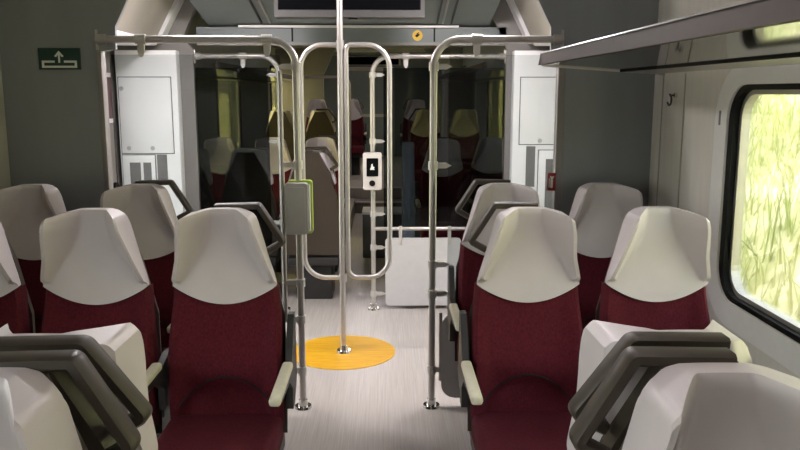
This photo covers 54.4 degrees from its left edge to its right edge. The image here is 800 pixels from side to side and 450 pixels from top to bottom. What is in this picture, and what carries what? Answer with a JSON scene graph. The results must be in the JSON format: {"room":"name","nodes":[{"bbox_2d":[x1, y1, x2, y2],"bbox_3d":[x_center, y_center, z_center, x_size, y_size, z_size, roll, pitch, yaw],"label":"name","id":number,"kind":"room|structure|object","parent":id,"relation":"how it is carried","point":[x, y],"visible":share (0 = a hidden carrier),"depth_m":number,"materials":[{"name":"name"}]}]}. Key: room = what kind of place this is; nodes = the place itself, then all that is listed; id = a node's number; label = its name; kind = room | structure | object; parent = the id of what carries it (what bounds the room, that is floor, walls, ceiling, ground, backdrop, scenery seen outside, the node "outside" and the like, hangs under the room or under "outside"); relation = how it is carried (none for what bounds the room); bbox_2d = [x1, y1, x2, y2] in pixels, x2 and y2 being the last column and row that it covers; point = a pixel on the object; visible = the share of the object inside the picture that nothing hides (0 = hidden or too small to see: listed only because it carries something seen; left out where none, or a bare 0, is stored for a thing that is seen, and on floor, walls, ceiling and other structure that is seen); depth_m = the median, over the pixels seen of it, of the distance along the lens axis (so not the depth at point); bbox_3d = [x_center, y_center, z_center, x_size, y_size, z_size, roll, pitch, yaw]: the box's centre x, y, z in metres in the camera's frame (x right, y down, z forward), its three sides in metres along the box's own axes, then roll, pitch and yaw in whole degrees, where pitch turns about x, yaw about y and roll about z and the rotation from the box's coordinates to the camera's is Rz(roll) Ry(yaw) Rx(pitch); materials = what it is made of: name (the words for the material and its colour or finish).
{"room":"train carriage","nodes":[
{"label":"train carriage","id":0,"kind":"room"},
{"bbox_2d":[0,60,10,188],"bbox_3d":[-1.891,0.275,0.619,0.120,2.450,6.400,0,10,-1],"label":"wall","id":1,"kind":"structure","parent":0,"point":[5,180],"depth_m":3.71,"materials":[{"name":"beige plastic"}]},
{"bbox_2d":[0,0,128,211],"bbox_3d":[-1.478,-0.268,3.794,0.830,2.450,0.025,0,10,-1],"label":"wall","id":2,"kind":"structure","parent":0,"point":[53,127],"depth_m":3.72,"materials":[{"name":"grey plastic"}]},
{"bbox_2d":[38,48,80,69],"bbox_3d":[-1.613,-0.787,3.683,0.196,0.100,0.011,0,10,-1],"label":"exit sign","id":3,"kind":"object","parent":2,"relation":"attached to","point":[48,58],"visible":1,"depth_m":3.68,"materials":[{"name":"green plastic"}]},
{"bbox_2d":[96,51,113,190],"bbox_3d":[-1.429,0.055,3.863,0.024,1.790,0.062,0,10,-1],"label":"trim","id":4,"kind":"structure","parent":2,"relation":"attached to","point":[100,56],"depth_m":3.75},
{"bbox_2d":[103,50,121,185],"bbox_3d":[-2.041,-0.422,4.697,0.100,2.450,1.780,0,10,-1],"label":"wall","id":5,"kind":"structure","parent":0,"point":[109,61],"depth_m":5.47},
{"bbox_2d":[106,73,113,122],"bbox_3d":[-1.996,-0.868,5.312,0.016,0.340,0.180,0,10,-1],"label":"handle","id":6,"kind":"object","parent":5,"relation":"in","point":[109,79],"depth_m":5.34,"materials":[{"name":"white metal"}]},
{"bbox_2d":[117,0,173,45],"bbox_3d":[-1.691,-1.380,4.541,0.600,0.530,1.780,0,10,-1],"label":"trim","id":7,"kind":"structure","parent":5,"relation":"attached to","point":[147,17],"depth_m":4.91,"materials":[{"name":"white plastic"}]},
{"bbox_2d":[114,0,200,211],"bbox_3d":[-1.659,-0.579,5.612,0.700,2.450,0.060,0,10,-1],"label":"wall","id":8,"kind":"structure","parent":0,"point":[180,27],"depth_m":5.53,"materials":[{"name":"white plastic"}]},
{"bbox_2d":[196,27,505,42],"bbox_3d":[-0.339,-1.345,5.507,2.180,0.105,0.060,0,10,-1],"label":"trim","id":9,"kind":"structure","parent":8,"relation":"attached to","point":[299,34],"depth_m":5.48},
{"bbox_2d":[197,42,505,45],"bbox_3d":[-0.340,-1.286,5.537,2.180,0.020,0.100,0,10,-1],"label":"trim","id":10,"kind":"structure","parent":8,"relation":"attached to","point":[290,43],"depth_m":5.50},
{"bbox_2d":[186,16,275,115],"bbox_3d":[-2.094,-1.476,10.711,0.130,2.500,10.310,0,10,-1],"label":"wall","id":11,"kind":"structure","parent":0,"point":[196,21],"depth_m":9.01,"materials":[{"name":"grey plastic"}]},
{"bbox_2d":[212,61,291,82],"bbox_3d":[-1.693,-1.715,8.788,0.580,0.180,6.064,0,10,-1],"label":"luggage rack","id":12,"kind":"object","parent":11,"relation":"attached to","point":[285,77],"visible":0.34,"depth_m":8.17,"materials":[{"name":"metal"}]},
{"bbox_2d":[268,76,291,81],"bbox_3d":[-1.625,-1.666,8.790,0.395,0.038,6.050,0,10,-1],"label":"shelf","id":13,"kind":"object","parent":12,"relation":"attached to","point":[284,78],"depth_m":10.18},
{"bbox_2d":[270,65,276,110],"bbox_3d":[-2.085,-2.202,13.180,0.054,0.940,1.640,0,10,-1],"label":"window","id":14,"kind":"structure","parent":11,"relation":"in","point":[273,95],"depth_m":12.91,"materials":[{"name":"yellow glass"}]},
{"bbox_2d":[350,198,354,232],"bbox_3d":[-1.292,-0.110,9.545,1.420,0.200,1.700,0,10,-1],"label":"trim","id":15,"kind":"structure","parent":11,"relation":"attached to","point":[352,200],"depth_m":9.65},
{"bbox_2d":[269,110,293,161],"bbox_3d":[-1.475,-0.883,9.955,0.462,1.187,0.644,0,10,-1],"label":"seat","id":16,"kind":"object","parent":15,"relation":"on","point":[288,129],"visible":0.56,"depth_m":9.61,"materials":[{"name":"brown plastic"}]},
{"bbox_2d":[305,108,337,148],"bbox_3d":[-0.975,-0.892,9.963,0.462,1.201,0.644,0,10,-1],"label":"seat","id":17,"kind":"object","parent":15,"relation":"on","point":[321,121],"visible":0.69,"depth_m":9.61,"materials":[{"name":"brown plastic"}]},
{"bbox_2d":[355,199,383,212],"bbox_3d":[-0.452,-0.221,10.582,3.500,0.230,0.350,0,10,-1],"label":"trim","id":18,"kind":"structure","parent":11,"relation":"attached to","point":[358,206],"depth_m":10.40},
{"bbox_2d":[355,201,383,202],"bbox_3d":[-0.449,-0.304,10.400,3.100,0.018,0.042,0,10,-1],"label":"trim","id":19,"kind":"structure","parent":11,"relation":"attached to","point":[355,201],"depth_m":10.40,"materials":[{"name":"grey metal"}]},
{"bbox_2d":[275,48,334,126],"bbox_3d":[-1.577,-1.957,13.171,1.000,2.020,0.080,0,10,-1],"label":"wall","id":20,"kind":"structure","parent":0,"point":[316,62],"depth_m":13.03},
{"bbox_2d":[334,48,424,51],"bbox_3d":[-0.347,-2.927,13.029,1.780,0.060,0.040,0,10,-1],"label":"trim","id":21,"kind":"structure","parent":20,"relation":"attached to","point":[349,49],"depth_m":13.01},
{"bbox_2d":[189,0,499,26],"bbox_3d":[-0.342,-1.480,4.580,1.980,0.465,1.840,0,10,-1],"label":"ceiling","id":22,"kind":"structure","parent":0,"point":[216,13],"depth_m":5.27,"materials":[{"name":"grey plastic"}]},
{"bbox_2d":[248,0,261,23],"bbox_3d":[-0.951,-1.429,4.851,0.012,0.249,1.080,0,10,-1],"label":"trim","id":23,"kind":"structure","parent":22,"relation":"attached to","point":[250,1],"depth_m":5.13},
{"bbox_2d":[258,0,270,23],"bbox_3d":[-0.891,-1.429,4.852,0.012,0.249,1.080,0,10,-1],"label":"trim","id":24,"kind":"structure","parent":22,"relation":"attached to","point":[259,1],"depth_m":5.13,"materials":[{"name":"metal"}]},
{"bbox_2d":[274,0,424,19],"bbox_3d":[-0.315,-1.373,4.901,0.935,0.147,0.146,0,10,-1],"label":"display","id":25,"kind":"object","parent":22,"relation":"hanging from","point":[283,9],"visible":1,"depth_m":4.83,"materials":[{"name":"black glass"}]},
{"bbox_2d":[436,0,442,23],"bbox_3d":[0.269,-1.433,4.874,0.012,0.249,1.080,0,10,-1],"label":"trim","id":26,"kind":"structure","parent":22,"relation":"attached to","point":[441,2],"depth_m":5.15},
{"bbox_2d":[442,0,449,23],"bbox_3d":[0.309,-1.433,4.875,0.012,0.249,1.080,0,10,-1],"label":"trim","id":27,"kind":"structure","parent":22,"relation":"attached to","point":[447,3],"depth_m":5.15,"materials":[{"name":"metal"}]},
{"bbox_2d":[194,10,494,55],"bbox_3d":[-0.454,-2.575,10.555,3.410,0.080,10.310,0,10,-1],"label":"ceiling","id":28,"kind":"structure","parent":0,"point":[196,14],"depth_m":12.75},
{"bbox_2d":[350,156,383,198],"bbox_3d":[-0.507,-0.775,13.378,3.500,0.380,5.350,0,10,-1],"label":"floor","id":29,"kind":"structure","parent":0,"point":[355,180],"depth_m":10.74,"materials":[{"name":"plastic"}]},
{"bbox_2d":[305,99,326,131],"bbox_3d":[-1.304,-1.408,12.430,0.462,1.187,0.644,0,10,-1],"label":"seat","id":30,"kind":"object","parent":29,"relation":"on","point":[314,104],"visible":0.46,"depth_m":12.55,"materials":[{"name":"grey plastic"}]},
{"bbox_2d":[303,75,351,175],"bbox_3d":[-1.244,-1.535,12.092,0.972,1.552,0.044,0,10,-1],"label":"wall","id":31,"kind":"structure","parent":29,"relation":"on","point":[305,76],"depth_m":12.02,"materials":[{"name":"metal"}]},
{"bbox_2d":[344,98,366,174],"bbox_3d":[-0.764,-1.417,12.439,0.462,1.201,0.644,0,10,-1],"label":"seat","id":32,"kind":"object","parent":29,"relation":"on","point":[358,131],"visible":0.6,"depth_m":12.57,"materials":[{"name":"fabric"}]},
{"bbox_2d":[351,145,363,153],"bbox_3d":[-0.779,-1.202,12.389,0.410,0.115,0.475,0,10,-1],"label":"seat cushion","id":33,"kind":"object","parent":32,"relation":"on","point":[356,149],"depth_m":12.16,"materials":[{"name":"red fabric"}]},
{"bbox_2d":[276,213,471,449],"bbox_3d":[-0.324,0.969,4.066,3.500,0.080,12.900,0,10,-1],"label":"floor","id":34,"kind":"structure","parent":0,"point":[377,407],"depth_m":4.27,"materials":[{"name":"plastic"}]},
{"bbox_2d":[0,221,34,333],"bbox_3d":[-1.526,0.570,2.637,0.462,1.187,0.644,0,10,-1],"label":"seat","id":35,"kind":"object","parent":34,"relation":"on","point":[16,308],"visible":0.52,"depth_m":2.78,"materials":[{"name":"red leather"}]},
{"bbox_2d":[0,184,66,332],"bbox_3d":[-1.636,0.443,3.384,0.462,1.187,0.644,0,10,-1],"label":"seat","id":36,"kind":"object","parent":34,"relation":"on","point":[23,207],"visible":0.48,"depth_m":3.51,"materials":[{"name":"red fabric"}]},
{"bbox_2d":[0,350,140,449],"bbox_3d":[-0.595,0.841,1.012,0.462,1.201,0.644,0,10,-1],"label":"seat","id":37,"kind":"object","parent":34,"relation":"on","point":[34,414],"visible":1,"depth_m":1.16,"materials":[{"name":"grey plastic"}]},
{"bbox_2d":[0,323,157,449],"bbox_3d":[-0.623,0.727,1.678,0.462,1.201,0.644,0,10,-1],"label":"seat","id":38,"kind":"object","parent":34,"relation":"on","point":[117,352],"visible":0.38,"depth_m":1.31,"materials":[{"name":"grey plastic"}]},
{"bbox_2d":[39,208,168,439],"bbox_3d":[-1.067,0.569,2.646,0.462,1.187,0.644,0,10,-1],"label":"seat","id":39,"kind":"object","parent":34,"relation":"on","point":[94,274],"visible":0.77,"depth_m":2.78,"materials":[{"name":"white leather"}]},
{"bbox_2d":[100,179,192,431],"bbox_3d":[-1.146,0.434,3.392,0.462,1.201,0.644,0,10,-1],"label":"seat","id":40,"kind":"object","parent":34,"relation":"on","point":[148,206],"visible":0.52,"depth_m":3.52,"materials":[{"name":"white leather"}]},
{"bbox_2d":[115,50,185,219],"bbox_3d":[-1.762,-0.285,5.571,0.420,1.885,0.115,0,10,-1],"label":"cabinet","id":41,"kind":"object","parent":34,"relation":"on","point":[149,85],"visible":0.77,"depth_m":5.44,"materials":[{"name":"white laminate"}]},
{"bbox_2d":[157,155,167,179],"bbox_3d":[-1.681,-0.392,5.512,0.070,0.215,0.010,0,10,-1],"label":"grille","id":42,"kind":"object","parent":41,"relation":"attached to","point":[162,160],"depth_m":5.51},
{"bbox_2d":[157,202,296,449],"bbox_3d":[-0.607,0.560,2.653,0.462,1.201,0.644,0,10,-1],"label":"seat","id":43,"kind":"object","parent":34,"relation":"on","point":[232,367],"visible":1,"depth_m":2.79,"materials":[{"name":"red fabric"}]},
{"bbox_2d":[157,414,282,449],"bbox_3d":[-0.622,0.775,2.604,0.410,0.115,0.475,0,10,-1],"label":"seat cushion","id":44,"kind":"object","parent":43,"relation":"on","point":[183,431],"depth_m":2.66,"materials":[{"name":"red fabric"}]},
{"bbox_2d":[268,166,280,279],"bbox_3d":[-1.135,-0.032,6.160,0.462,1.187,0.644,0,10,-1],"label":"seat","id":45,"kind":"object","parent":34,"relation":"on","point":[274,256],"visible":0.02,"depth_m":5.94,"materials":[{"name":"grey leather"}]},
{"bbox_2d":[269,137,291,271],"bbox_3d":[-1.153,-0.186,7.061,0.462,1.187,0.644,0,10,-1],"label":"seat","id":46,"kind":"object","parent":34,"relation":"on","point":[274,155],"visible":0.27,"depth_m":7.19,"materials":[{"name":"grey leather"}]},
{"bbox_2d":[286,146,338,298],"bbox_3d":[-0.655,-0.040,6.168,0.462,1.201,0.644,0,10,-1],"label":"seat","id":47,"kind":"object","parent":34,"relation":"on","point":[323,242],"visible":0.57,"depth_m":5.94,"materials":[{"name":"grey plastic"}]},
{"bbox_2d":[305,135,344,271],"bbox_3d":[-0.693,-0.194,7.068,0.462,1.201,0.644,0,10,-1],"label":"seat","id":48,"kind":"object","parent":34,"relation":"on","point":[327,141],"visible":0.2,"depth_m":7.19,"materials":[{"name":"grey leather"}]},
{"bbox_2d":[95,29,563,410],"bbox_3d":[-0.328,0.005,3.850,2.220,1.893,0.090,0,10,-1],"label":"handrail","id":49,"kind":"object","parent":34,"relation":"on","point":[447,368],"depth_m":3.79,"materials":[{"name":"metal"}]},
{"bbox_2d":[284,180,313,234],"bbox_3d":[-0.493,-0.086,3.803,0.128,0.262,0.101,0,10,-1],"label":"box","id":50,"kind":"object","parent":49,"relation":"attached to","point":[299,219],"visible":1,"depth_m":3.76,"materials":[{"name":"grey plastic"}]},
{"bbox_2d":[296,335,394,369],"bbox_3d":[-0.355,0.791,4.862,0.650,0.003,0.650,0,10,-1],"label":"floor marking","id":51,"kind":"structure","parent":34,"relation":"on","point":[321,353],"depth_m":4.82,"materials":[{"name":"yellow paint"}]},
{"bbox_2d":[299,0,391,353],"bbox_3d":[-0.322,-0.328,4.666,0.550,2.266,0.096,0,10,-1],"label":"pole","id":52,"kind":"object","parent":51,"relation":"on","point":[342,51],"visible":0.99,"depth_m":4.64,"materials":[{"name":"metal"}]},
{"bbox_2d":[193,49,505,310],"bbox_3d":[-0.351,-0.304,5.654,2.205,1.895,0.090,0,10,-1],"label":"glass wall","id":53,"kind":"structure","parent":34,"relation":"on","point":[469,100],"depth_m":5.61,"materials":[{"name":"glass"}]},
{"bbox_2d":[158,0,183,43],"bbox_3d":[-1.535,-1.523,5.362,0.325,0.525,0.120,0,10,-1],"label":"trim","id":54,"kind":"structure","parent":53,"relation":"attached to","point":[175,8],"depth_m":5.33,"materials":[{"name":"white plastic"}]},
{"bbox_2d":[363,152,381,189],"bbox_3d":[-0.199,-0.387,5.589,0.134,0.264,0.070,0,10,-1],"label":"card reader","id":55,"kind":"object","parent":53,"relation":"attached to","point":[372,161],"visible":1,"depth_m":5.56,"materials":[{"name":"white plastic"}]},
{"bbox_2d":[412,30,422,40],"bbox_3d":[0.123,-1.336,5.483,0.072,0.072,0.007,0,10,-1],"label":"warning sticker","id":56,"kind":"object","parent":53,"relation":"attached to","point":[417,35],"visible":1,"depth_m":5.48,"materials":[{"name":"yellow plastic"}]},
{"bbox_2d":[362,207,419,257],"bbox_3d":[-0.047,0.068,7.748,0.650,0.455,0.360,0,10,-1],"label":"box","id":57,"kind":"object","parent":34,"relation":"on","point":[381,236],"visible":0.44,"depth_m":7.58,"materials":[{"name":"black plastic"}]},
{"bbox_2d":[402,231,414,237],"bbox_3d":[0.068,-0.083,6.431,0.100,1.196,0.338,0,10,-1],"label":"seat","id":58,"kind":"object","parent":34,"relation":"on","point":[405,234],"visible":0.15,"depth_m":6.29,"materials":[{"name":"blue plastic"}]},
{"bbox_2d":[419,230,464,242],"bbox_3d":[0.368,-0.155,6.842,0.462,1.201,0.644,0,10,-1],"label":"seat","id":59,"kind":"object","parent":34,"relation":"on","point":[423,233],"visible":0.02,"depth_m":6.56,"materials":[{"name":"red fabric"}]},
{"bbox_2d":[447,179,539,436],"bbox_3d":[0.454,0.429,3.423,0.462,1.201,0.644,0,10,-1],"label":"seat","id":60,"kind":"object","parent":34,"relation":"on","point":[460,292],"visible":0.33,"depth_m":3.55,"materials":[{"name":"white leather"}]},
{"bbox_2d":[502,146,502,178],"bbox_3d":[0.833,-0.192,7.098,0.462,1.187,0.644,0,10,-1],"label":"seat","id":61,"kind":"object","parent":34,"relation":"on","point":[502,146],"visible":0.02,"depth_m":7.23,"materials":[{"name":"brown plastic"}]},
{"bbox_2d":[458,201,582,449],"bbox_3d":[0.449,0.557,2.673,0.462,1.201,0.644,0,10,-1],"label":"seat","id":62,"kind":"object","parent":34,"relation":"on","point":[518,357],"visible":0.99,"depth_m":2.81,"materials":[{"name":"red fabric"}]},
{"bbox_2d":[471,412,571,449],"bbox_3d":[0.468,0.771,2.624,0.410,0.115,0.475,0,10,-1],"label":"seat cushion","id":63,"kind":"object","parent":62,"relation":"on","point":[489,430],"depth_m":2.68,"materials":[{"name":"red fabric"}]},
{"bbox_2d":[509,51,555,208],"bbox_3d":[1.030,-0.294,5.624,0.465,1.885,0.115,0,10,-1],"label":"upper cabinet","id":64,"kind":"object","parent":34,"relation":"on","point":[533,84],"visible":0.44,"depth_m":5.50,"materials":[{"name":"white laminate"}]},
{"bbox_2d":[525,146,534,186],"bbox_3d":[0.931,-0.418,5.559,0.065,0.290,0.010,0,10,-1],"label":"grille","id":65,"kind":"object","parent":64,"relation":"attached to","point":[529,150],"depth_m":5.55,"materials":[{"name":"grey metal"}]},
{"bbox_2d":[569,182,642,329],"bbox_3d":[0.914,0.434,3.433,0.462,1.187,0.644,0,10,-1],"label":"seat","id":66,"kind":"object","parent":34,"relation":"on","point":[598,211],"visible":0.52,"depth_m":3.56,"materials":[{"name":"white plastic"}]},
{"bbox_2d":[596,206,710,329],"bbox_3d":[0.919,0.562,2.683,0.462,1.187,0.644,0,10,-1],"label":"seat","id":67,"kind":"object","parent":34,"relation":"on","point":[658,274],"visible":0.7,"depth_m":2.81,"materials":[{"name":"grey leather"}]},
{"bbox_2d":[567,319,751,449],"bbox_3d":[0.478,0.724,1.699,0.462,1.201,0.644,0,10,-1],"label":"seat","id":68,"kind":"object","parent":34,"relation":"on","point":[602,342],"visible":0.26,"depth_m":1.34,"materials":[{"name":"grey plastic"}]},
{"bbox_2d":[569,346,799,449],"bbox_3d":[0.466,0.838,1.032,0.462,1.201,0.644,0,10,-1],"label":"seat","id":69,"kind":"object","parent":34,"relation":"on","point":[702,398],"visible":1,"depth_m":1.16,"materials":[{"name":"grey plastic"}]},
{"bbox_2d":[324,56,429,143],"bbox_3d":[-0.554,-2.333,15.876,3.410,2.450,0.100,0,10,-1],"label":"wall","id":70,"kind":"structure","parent":0,"point":[330,84],"depth_m":15.70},
{"bbox_2d":[343,67,394,155],"bbox_3d":[-0.658,-2.296,15.809,1.100,1.800,0.040,0,10,-1],"label":"door","id":71,"kind":"structure","parent":70,"relation":"in","point":[359,79],"depth_m":15.75,"materials":[{"name":"metal"}]},
{"bbox_2d":[348,56,400,64],"bbox_3d":[-0.607,-3.296,15.600,1.240,0.180,0.098,0,10,-1],"label":"display","id":72,"kind":"object","parent":70,"relation":"attached to","point":[353,60],"visible":0.5,"depth_m":15.55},
{"bbox_2d":[424,48,462,67],"bbox_3d":[0.725,-1.965,13.214,0.645,2.020,0.080,0,10,-1],"label":"wall","id":73,"kind":"structure","parent":0,"point":[455,63],"depth_m":13.03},
{"bbox_2d":[462,46,504,68],"bbox_3d":[1.161,-1.486,10.773,0.130,2.500,10.310,0,10,-1],"label":"wall","id":74,"kind":"structure","parent":0,"point":[491,63],"depth_m":9.87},
{"bbox_2d":[350,187,383,188],"bbox_3d":[-0.455,-0.510,10.719,3.100,0.018,0.042,0,10,-1],"label":"trim","id":75,"kind":"structure","parent":74,"relation":"attached to","point":[350,187],"depth_m":10.70,"materials":[{"name":"grey metal"}]},
{"bbox_2d":[465,62,504,79],"bbox_3d":[0.866,-1.643,8.368,0.580,0.180,5.014,0,10,-1],"label":"luggage rack","id":76,"kind":"object","parent":74,"relation":"attached to","point":[482,64],"visible":0.1,"depth_m":6.14,"materials":[{"name":"metal"}]},
{"bbox_2d":[503,80,504,133],"bbox_3d":[1.134,-1.312,9.159,0.054,0.940,1.390,0,10,-1],"label":"window","id":77,"kind":"structure","parent":74,"relation":"in","point":[504,80],"depth_m":8.47,"materials":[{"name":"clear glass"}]},
{"bbox_2d":[492,0,549,178],"bbox_3d":[0.876,-0.587,5.660,0.770,2.450,0.060,0,10,-1],"label":"wall","id":78,"kind":"structure","parent":0,"point":[503,17],"depth_m":5.52,"materials":[{"name":"white plastic"}]},
{"bbox_2d":[238,25,458,27],"bbox_3d":[-0.358,-1.391,5.453,1.540,0.015,0.030,0,10,-1],"label":"trim","id":79,"kind":"structure","parent":78,"relation":"attached to","point":[239,26],"depth_m":5.44,"materials":[{"name":"white plastic"}]},
{"bbox_2d":[450,0,458,23],"bbox_3d":[0.369,-1.433,4.876,0.012,0.249,1.080,0,10,-1],"label":"trim","id":80,"kind":"structure","parent":78,"relation":"attached to","point":[457,1],"depth_m":5.16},
{"bbox_2d":[537,0,658,215],"bbox_3d":[0.836,-0.276,3.838,0.790,2.450,0.025,0,10,-1],"label":"wall","id":81,"kind":"structure","parent":0,"point":[608,116],"depth_m":3.78,"materials":[{"name":"grey plastic"}]},
{"bbox_2d":[547,173,555,190],"bbox_3d":[0.745,-0.212,3.824,0.040,0.088,0.008,0,10,-1],"label":"fire sign","id":82,"kind":"object","parent":81,"relation":"attached to","point":[551,177],"visible":1,"depth_m":3.82,"materials":[{"name":"red plastic"}]},
{"bbox_2d":[551,67,565,210],"bbox_3d":[0.780,0.048,3.905,0.036,1.790,0.062,0,10,-1],"label":"trim","id":83,"kind":"structure","parent":81,"relation":"attached to","point":[560,72],"depth_m":3.80,"materials":[{"name":"grey plastic"}]},
{"bbox_2d":[648,0,799,378],"bbox_3d":[1.308,0.261,0.699,0.030,2.450,6.440,0,10,-1],"label":"wall","id":84,"kind":"structure","parent":0,"point":[703,88],"depth_m":3.34,"materials":[{"name":"grey plastic"}]},
{"bbox_2d":[656,76,663,205],"bbox_3d":[1.233,-0.071,3.740,0.006,1.280,0.008,0,10,-1],"label":"trim","id":85,"kind":"structure","parent":84,"relation":"attached to","point":[663,76],"depth_m":3.68,"materials":[{"name":"grey plastic"}]},
{"bbox_2d":[538,0,799,75],"bbox_3d":[0.986,-0.379,1.235,0.580,0.180,4.924,0,10,-1],"label":"luggage rack","id":86,"kind":"object","parent":84,"relation":"attached to","point":[749,33],"visible":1,"depth_m":2.12,"materials":[{"name":"metal"}]},
{"bbox_2d":[546,21,799,70],"bbox_3d":[0.921,-0.329,1.235,0.400,0.038,4.910,0,10,-1],"label":"shelf","id":87,"kind":"object","parent":86,"relation":"attached to","point":[781,41],"depth_m":2.25,"materials":[{"name":"grey metal"}]},
{"bbox_2d":[667,93,677,105],"bbox_3d":[1.219,-0.561,3.478,0.036,0.059,0.053,0,10,-1],"label":"coat hook","id":88,"kind":"object","parent":84,"relation":"attached to","point":[675,95],"visible":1,"depth_m":3.47,"materials":[{"name":"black metal"}]},
{"bbox_2d":[677,73,686,207],"bbox_3d":[1.238,-0.026,3.474,0.006,1.280,0.008,0,10,-1],"label":"trim","id":89,"kind":"structure","parent":84,"relation":"attached to","point":[685,73],"depth_m":3.41,"materials":[{"name":"grey plastic"}]},
{"bbox_2d":[707,64,799,376],"bbox_3d":[1.269,0.045,2.016,0.064,0.982,2.170,0,10,-1],"label":"window","id":90,"kind":"structure","parent":84,"relation":"in","point":[753,287],"depth_m":2.75,"materials":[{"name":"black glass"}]},
{"bbox_3d":[1.328,-0.433,4.762,0.100,2.450,1.780,0,10,-1],"label":"wall","id":91,"kind":"structure","parent":0,"visible":0},
{"bbox_2d":[506,0,549,44],"bbox_3d":[0.978,-1.389,4.591,0.600,0.530,1.780,0,10,-1],"label":"trim","id":92,"kind":"structure","parent":91,"relation":"attached to","point":[531,12],"depth_m":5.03,"materials":[{"name":"white plastic"}]},
{"bbox_2d":[533,43,549,45],"bbox_3d":[1.107,-1.147,4.706,0.340,0.045,1.420,0,10,-1],"label":"trim","id":93,"kind":"structure","parent":91,"relation":"attached to","point":[535,44],"depth_m":5.26,"materials":[{"name":"white laminate"}]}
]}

